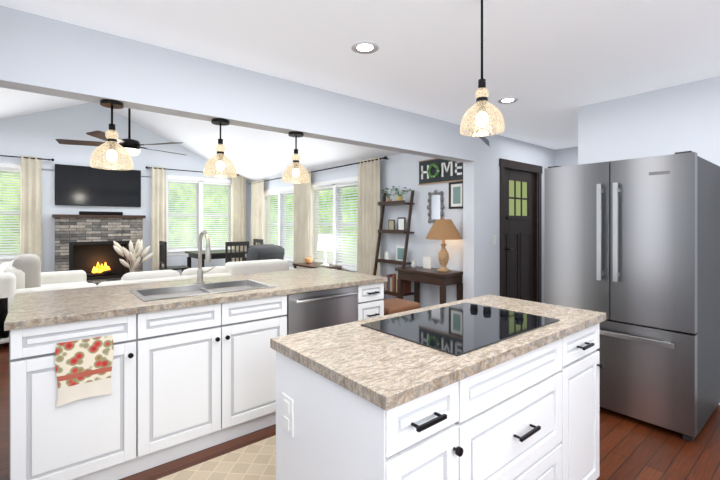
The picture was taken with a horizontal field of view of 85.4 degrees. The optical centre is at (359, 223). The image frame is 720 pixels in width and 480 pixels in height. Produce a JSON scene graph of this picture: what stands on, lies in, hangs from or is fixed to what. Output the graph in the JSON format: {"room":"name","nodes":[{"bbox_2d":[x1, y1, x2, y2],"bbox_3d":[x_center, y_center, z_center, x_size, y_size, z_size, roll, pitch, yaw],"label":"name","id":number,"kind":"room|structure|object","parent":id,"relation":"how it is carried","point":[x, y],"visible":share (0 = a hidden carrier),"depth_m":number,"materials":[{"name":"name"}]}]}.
{"room":"kitchen","nodes":[
{"label":"kitchen","id":0,"kind":"room"},
{"bbox_2d":[0,102,250,275],"bbox_3d":[-5.187,-0.520,7.595,6.724,3.725,0.150,0,0,-39],"label":"wall","id":1,"kind":"structure","parent":0,"point":[37,134],"depth_m":7.41,"materials":[{"name":"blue paint"}]},
{"bbox_2d":[0,163,19,263],"bbox_3d":[-6.503,-0.178,6.491,1.607,1.727,0.197,0,0,-39],"label":"window","id":2,"kind":"structure","parent":1,"relation":"attached to","point":[4,165],"depth_m":6.76,"materials":[{"name":"white paint"}]},
{"bbox_2d":[0,169,19,255],"label":"window blinds","id":3,"kind":"object","parent":2,"relation":"attached to","point":[7,171],"depth_m":6.80,"materials":[{"name":"white plastic"}]},
{"bbox_2d":[0,155,53,271],"bbox_3d":[-6.455,0.067,6.383,2.290,2.510,0.130,0,0,-39],"label":"curtain","id":4,"kind":"object","parent":1,"relation":"attached to","point":[31,204],"depth_m":6.87,"materials":[{"name":"fabric"}]},
{"bbox_2d":[55,164,140,206],"bbox_3d":[-5.044,-0.718,7.573,1.390,0.750,0.062,0,0,-39],"label":"tv","id":5,"kind":"object","parent":1,"relation":"attached to","point":[75,185],"visible":1,"depth_m":7.51,"materials":[{"name":"black metal"}]},
{"bbox_2d":[145,166,251,270],"bbox_3d":[-3.554,0.067,8.743,2.250,2.510,0.130,0,0,-39],"label":"curtain","id":6,"kind":"object","parent":1,"relation":"attached to","point":[158,209],"depth_m":8.24,"materials":[{"name":"fabric"}]},
{"bbox_2d":[166,175,231,255],"bbox_3d":[-3.618,-0.178,8.838,1.607,1.727,0.197,0,0,-39],"label":"window","id":7,"kind":"structure","parent":1,"relation":"attached to","point":[200,218],"depth_m":8.80,"materials":[{"name":"white paint"}]},
{"bbox_2d":[168,180,230,249],"label":"window blinds","id":8,"kind":"object","parent":7,"relation":"attached to","point":[190,241],"depth_m":8.73,"materials":[{"name":"white plastic"}]},
{"bbox_2d":[0,87,488,181],"bbox_3d":[-3.159,-1.674,5.101,6.800,1.498,6.580,0,0,-39],"label":"ceiling","id":9,"kind":"structure","parent":0,"point":[252,154],"depth_m":7.00,"materials":[{"name":"white paint"}]},
{"bbox_2d":[55,108,184,155],"bbox_3d":[-2.666,-1.565,4.495,1.327,1.565,1.262,0,0,-39],"label":"ceiling fan","id":10,"kind":"object","parent":9,"relation":"hanging from","point":[132,147],"visible":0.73,"depth_m":4.35,"materials":[{"name":"brown wood"}]},
{"bbox_2d":[0,5,554,302],"bbox_3d":[-0.389,-0.520,3.209,8.634,3.725,0.150,0,0,-39],"label":"wall","id":11,"kind":"structure","parent":0,"point":[39,54],"depth_m":2.80,"materials":[{"name":"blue paint"}]},
{"bbox_2d":[90,99,132,169],"bbox_3d":[-1.478,-0.528,2.324,0.220,0.391,0.220,0,0,-39],"label":"pendant light","id":12,"kind":"object","parent":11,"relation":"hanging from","point":[111,148],"visible":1,"depth_m":2.29,"materials":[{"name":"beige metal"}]},
{"bbox_2d":[204,118,236,177],"bbox_3d":[-0.977,-0.528,2.731,0.220,0.391,0.220,0,0,-39],"label":"pendant light","id":13,"kind":"object","parent":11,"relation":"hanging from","point":[220,161],"visible":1,"depth_m":2.69,"materials":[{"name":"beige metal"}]},
{"bbox_2d":[282,131,309,182],"bbox_3d":[-0.510,-0.528,3.111,0.220,0.391,0.220,0,0,-39],"label":"pendant light","id":14,"kind":"object","parent":11,"relation":"hanging from","point":[293,170],"visible":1,"depth_m":3.06,"materials":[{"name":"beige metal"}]},
{"bbox_2d":[492,235,495,244],"bbox_3d":[1.638,0.197,4.754,0.080,0.120,0.010,0,0,-39],"label":"switch plate","id":15,"kind":"object","parent":11,"relation":"attached to","point":[493,239],"visible":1,"depth_m":4.74,"materials":[{"name":"white plastic"}]},
{"bbox_2d":[505,169,534,301],"bbox_3d":[2.107,0.313,5.199,0.862,2.034,0.063,0,0,-39],"label":"door","id":16,"kind":"structure","parent":11,"relation":"in","point":[520,232],"depth_m":5.21,"materials":[{"name":"brown wood"}]},
{"bbox_2d":[499,158,541,302],"bbox_3d":[2.095,0.267,5.213,1.070,2.150,0.175,0,0,-39],"label":"door frame","id":17,"kind":"structure","parent":11,"relation":"attached to","point":[504,164],"depth_m":5.35,"materials":[{"name":"brown wood"}]},
{"bbox_2d":[0,343,719,479],"bbox_3d":[-0.931,1.372,4.077,9.100,0.060,11.700,0,0,-39],"label":"floor","id":18,"kind":"structure","parent":0,"point":[631,448],"depth_m":2.31,"materials":[{"name":"brown wood"}]},
{"bbox_2d":[0,254,96,343],"bbox_3d":[-4.124,0.857,5.134,1.020,0.970,1.930,0,0,-39],"label":"sofa","id":19,"kind":"object","parent":18,"relation":"on","point":[22,273],"visible":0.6,"depth_m":4.45,"materials":[{"name":"fabric"}]},
{"bbox_2d":[52,214,145,284],"bbox_3d":[-4.963,0.587,7.473,1.470,1.510,0.319,0,0,-39],"label":"fireplace","id":20,"kind":"object","parent":18,"relation":"on","point":[85,243],"visible":0.81,"depth_m":7.42,"materials":[{"name":"stone"}]},
{"bbox_2d":[79,211,122,214],"bbox_3d":[-4.938,-0.202,7.450,0.700,0.063,0.090,0,0,-39],"label":"soundbar","id":21,"kind":"object","parent":20,"relation":"on","point":[97,213],"visible":1,"depth_m":7.38,"materials":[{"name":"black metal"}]},
{"bbox_2d":[113,239,153,271],"bbox_3d":[-4.293,0.815,7.412,0.687,1.054,0.479,0,0,-39],"label":"dried plant","id":22,"kind":"object","parent":18,"relation":"on","point":[133,256],"visible":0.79,"depth_m":7.35,"materials":[{"name":"plant"}]},
{"bbox_2d":[4,230,386,479],"bbox_3d":[-0.960,0.694,2.806,2.318,1.296,0.975,0,0,-39],"label":"kitchen cabinet","id":23,"kind":"object","parent":18,"relation":"on","point":[114,382],"depth_m":2.16,"materials":[{"name":"white wood"}]},
{"bbox_2d":[54,335,113,406],"bbox_3d":[-1.351,0.717,1.919,0.237,0.300,0.014,0,0,-39],"label":"towel","id":24,"kind":"object","parent":23,"relation":"hanging from","point":[83,364],"depth_m":1.91,"materials":[{"name":"fabric"}]},
{"bbox_2d":[96,259,296,286],"bbox_3d":[-1.831,0.889,4.495,2.070,0.905,0.995,0,0,-39],"label":"sofa","id":25,"kind":"object","parent":18,"relation":"on","point":[248,267],"visible":0.12,"depth_m":4.21,"materials":[{"name":"fabric"}]},
{"bbox_2d":[159,239,262,271],"bbox_3d":[-2.893,0.842,7.979,1.960,1.000,1.530,0,0,-39],"label":"dining set","id":26,"kind":"object","parent":18,"relation":"on","point":[227,254],"visible":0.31,"depth_m":7.74,"materials":[{"name":"black wood"}]},
{"bbox_2d":[157,435,275,479],"bbox_3d":[-0.314,1.336,2.129,1.900,0.012,0.780,0,0,-39],"label":"kitchen rug","id":27,"kind":"object","parent":18,"relation":"on","point":[255,461],"visible":0.12,"depth_m":2.14,"materials":[{"name":"beige fabric"}]},
{"bbox_2d":[246,244,284,260],"bbox_3d":[-1.792,0.831,6.186,1.092,1.022,0.940,0,0,31],"label":"recliner","id":28,"kind":"object","parent":18,"relation":"on","point":[265,252],"visible":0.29,"depth_m":5.83,"materials":[{"name":"grey fabric"}]},
{"bbox_2d":[292,262,341,269],"bbox_3d":[-0.754,1.024,6.760,0.440,0.635,0.900,0,0,-39],"label":"side table","id":29,"kind":"object","parent":18,"relation":"on","point":[316,265],"visible":0.25,"depth_m":6.61,"materials":[{"name":"brown wood"}]},
{"bbox_2d":[305,257,311,263],"bbox_3d":[-0.918,0.655,6.961,0.140,0.100,0.136,0,0,-39],"label":"flower pot","id":30,"kind":"object","parent":29,"relation":"on","point":[308,260],"visible":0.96,"depth_m":6.91,"materials":[{"name":"brown ceramic"}]},
{"bbox_2d":[317,234,332,265],"bbox_3d":[-0.590,0.444,6.558,0.260,0.523,0.260,0,0,-39],"label":"table lamp","id":31,"kind":"object","parent":29,"relation":"on","point":[324,242],"visible":1,"depth_m":6.47,"materials":[{"name":"white plastic"}]},
{"bbox_2d":[373,186,414,296],"bbox_3d":[0.502,0.403,5.495,0.503,1.878,0.630,0,0,-39],"label":"ladder shelf","id":32,"kind":"object","parent":18,"relation":"on","point":[390,288],"visible":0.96,"depth_m":5.43,"materials":[{"name":"brown wood"}]},
{"bbox_2d":[385,273,410,293],"bbox_3d":[0.531,0.821,5.473,0.170,0.254,0.342,0,0,-39],"label":"books","id":33,"kind":"object","parent":32,"relation":"on","point":[391,284],"depth_m":5.41,"materials":[{"name":"multicoloured paper"}]},
{"bbox_2d":[384,298,419,314],"bbox_3d":[0.300,1.020,3.466,0.380,0.645,0.320,0,0,-39],"label":"stool","id":34,"kind":"object","parent":18,"relation":"on","point":[394,305],"visible":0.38,"depth_m":3.37,"materials":[{"name":"brown leather"}]},
{"bbox_2d":[395,266,462,303],"bbox_3d":[0.860,0.960,4.902,0.400,0.765,0.800,0,0,-39],"label":"console table","id":35,"kind":"object","parent":18,"relation":"on","point":[417,275],"visible":0.48,"depth_m":4.72,"materials":[{"name":"brown wood"}]},
{"bbox_2d":[411,256,430,268],"bbox_3d":[0.779,0.500,5.026,0.160,0.150,0.215,0,0,-39],"label":"decor","id":36,"kind":"object","parent":35,"relation":"on","point":[427,262],"visible":1,"depth_m":5.03,"materials":[{"name":"white ceramic"}]},
{"bbox_2d":[426,217,461,271],"bbox_3d":[1.013,0.245,4.729,0.430,0.660,0.430,0,0,-39],"label":"table lamp","id":37,"kind":"object","parent":35,"relation":"on","point":[443,229],"visible":1,"depth_m":4.63,"materials":[{"name":"beige fabric"}]},
{"bbox_2d":[270,319,605,479],"bbox_3d":[0.438,0.908,1.686,1.451,0.868,0.647,0,0,-39],"label":"kitchen island","id":38,"kind":"object","parent":18,"relation":"on","point":[489,387],"depth_m":1.33,"materials":[{"name":"white wood"}]},
{"bbox_2d":[270,295,605,406],"bbox_3d":[0.434,0.456,1.704,1.475,0.036,0.651,0,0,-39],"label":"island countertop","id":39,"kind":"structure","parent":38,"relation":"on","point":[388,369],"depth_m":1.32,"materials":[{"name":"beige stone"}]},
{"bbox_2d":[358,298,561,354],"bbox_3d":[0.453,0.422,1.718,0.750,0.032,0.505,0,0,-39],"label":"cooktop","id":40,"kind":"object","parent":39,"relation":"in","point":[460,327],"depth_m":1.69,"materials":[{"name":"black glass"}]},
{"bbox_2d":[544,151,719,441],"bbox_3d":[2.034,0.448,2.951,0.890,1.788,0.910,0,0,-39],"label":"fridge","id":41,"kind":"object","parent":18,"relation":"on","point":[632,249],"visible":0.79,"depth_m":2.59,"materials":[{"name":"grey metal"}]},
{"bbox_2d":[0,0,719,149],"bbox_3d":[1.964,-1.128,2.055,6.440,0.060,4.610,0,0,-39],"label":"ceiling","id":42,"kind":"structure","parent":0,"point":[552,66],"depth_m":2.39,"materials":[{"name":"white paint"}]},
{"bbox_2d":[351,41,378,53],"bbox_3d":[0.032,-1.095,2.423,0.169,0.006,0.169,0,0,27],"label":"recessed light","id":43,"kind":"object","parent":42,"relation":"in","point":[364,47],"depth_m":2.42,"materials":[{"name":"white paint"}]},
{"bbox_2d":[460,0,504,136],"bbox_3d":[0.563,-0.761,1.800,0.198,0.674,0.198,0,0,-39],"label":"pendant light","id":44,"kind":"object","parent":42,"relation":"hanging from","point":[480,108],"visible":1,"depth_m":1.77,"materials":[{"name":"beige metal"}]},
{"bbox_2d":[498,97,517,103],"bbox_3d":[1.311,-1.095,3.459,0.169,0.006,0.169,0,0,45],"label":"recessed light","id":45,"kind":"object","parent":42,"relation":"in","point":[506,100],"depth_m":3.46,"materials":[{"name":"white paint"}]},
{"bbox_2d":[264,153,462,307],"bbox_3d":[-0.608,0.159,7.175,0.150,2.366,6.280,0,0,-39],"label":"wall","id":46,"kind":"structure","parent":0,"point":[400,170],"depth_m":5.41,"materials":[{"name":"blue paint"}]},
{"bbox_2d":[264,186,293,264],"bbox_3d":[-1.722,0.037,8.505,0.197,1.617,1.657,0,0,-39],"label":"window","id":47,"kind":"structure","parent":46,"relation":"attached to","point":[278,190],"depth_m":8.47,"materials":[{"name":"white paint"}]},
{"bbox_2d":[265,191,293,258],"label":"window blinds","id":48,"kind":"object","parent":47,"relation":"attached to","point":[272,220],"depth_m":8.40,"materials":[{"name":"white plastic"}]},
{"bbox_2d":[250,156,388,275],"bbox_3d":[-1.114,0.162,7.573,0.131,2.320,4.844,0,0,-39],"label":"curtain","id":49,"kind":"object","parent":46,"relation":"attached to","point":[368,169],"depth_m":6.20,"materials":[{"name":"fabric"}]},
{"bbox_2d":[311,176,357,272],"bbox_3d":[-0.416,0.037,6.900,0.197,1.617,1.677,0,0,-39],"label":"window","id":50,"kind":"structure","parent":46,"relation":"attached to","point":[349,180],"depth_m":6.86,"materials":[{"name":"white paint"}]},
{"bbox_2d":[313,182,357,266],"label":"window blinds","id":51,"kind":"object","parent":50,"relation":"attached to","point":[329,261],"depth_m":6.78,"materials":[{"name":"white plastic"}]},
{"bbox_2d":[427,190,443,222],"bbox_3d":[0.982,-0.215,5.072,0.033,0.451,0.291,0,0,-39],"label":"wall mirror","id":52,"kind":"object","parent":46,"relation":"attached to","point":[435,207],"visible":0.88,"depth_m":5.08,"materials":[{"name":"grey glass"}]},
{"bbox_2d":[418,158,462,184],"bbox_3d":[1.023,-0.688,5.005,0.054,0.324,0.749,0,0,-39],"label":"home sign","id":53,"kind":"object","parent":46,"relation":"attached to","point":[434,171],"visible":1,"depth_m":5.01,"materials":[{"name":"grey wood"}]},
{"bbox_2d":[449,181,462,208],"bbox_3d":[1.195,-0.353,4.820,0.021,0.330,0.230,0,0,-39],"label":"picture frame","id":54,"kind":"object","parent":46,"relation":"attached to","point":[455,195],"visible":0.79,"depth_m":4.82,"materials":[{"name":"black wood"}]},
{"bbox_2d":[555,146,577,165],"bbox_3d":[4.404,0.122,4.039,0.150,2.440,4.610,0,0,-39],"label":"wall","id":55,"kind":"structure","parent":0,"point":[566,156],"depth_m":5.65,"materials":[{"name":"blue paint"}]},
{"bbox_2d":[578,76,719,165],"bbox_3d":[3.163,0.122,2.411,0.150,2.440,3.350,0,0,-39],"label":"wall","id":56,"kind":"structure","parent":0,"point":[673,119],"depth_m":3.21,"materials":[{"name":"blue paint"}]},
{"label":"outside","id":57,"kind":"structure","parent":0,"visible":0},
{"bbox_2d":[0,172,357,263],"bbox_3d":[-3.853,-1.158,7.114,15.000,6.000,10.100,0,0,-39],"label":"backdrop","id":58,"kind":"structure","parent":57,"point":[204,212],"depth_m":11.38,"materials":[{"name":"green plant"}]}
]}

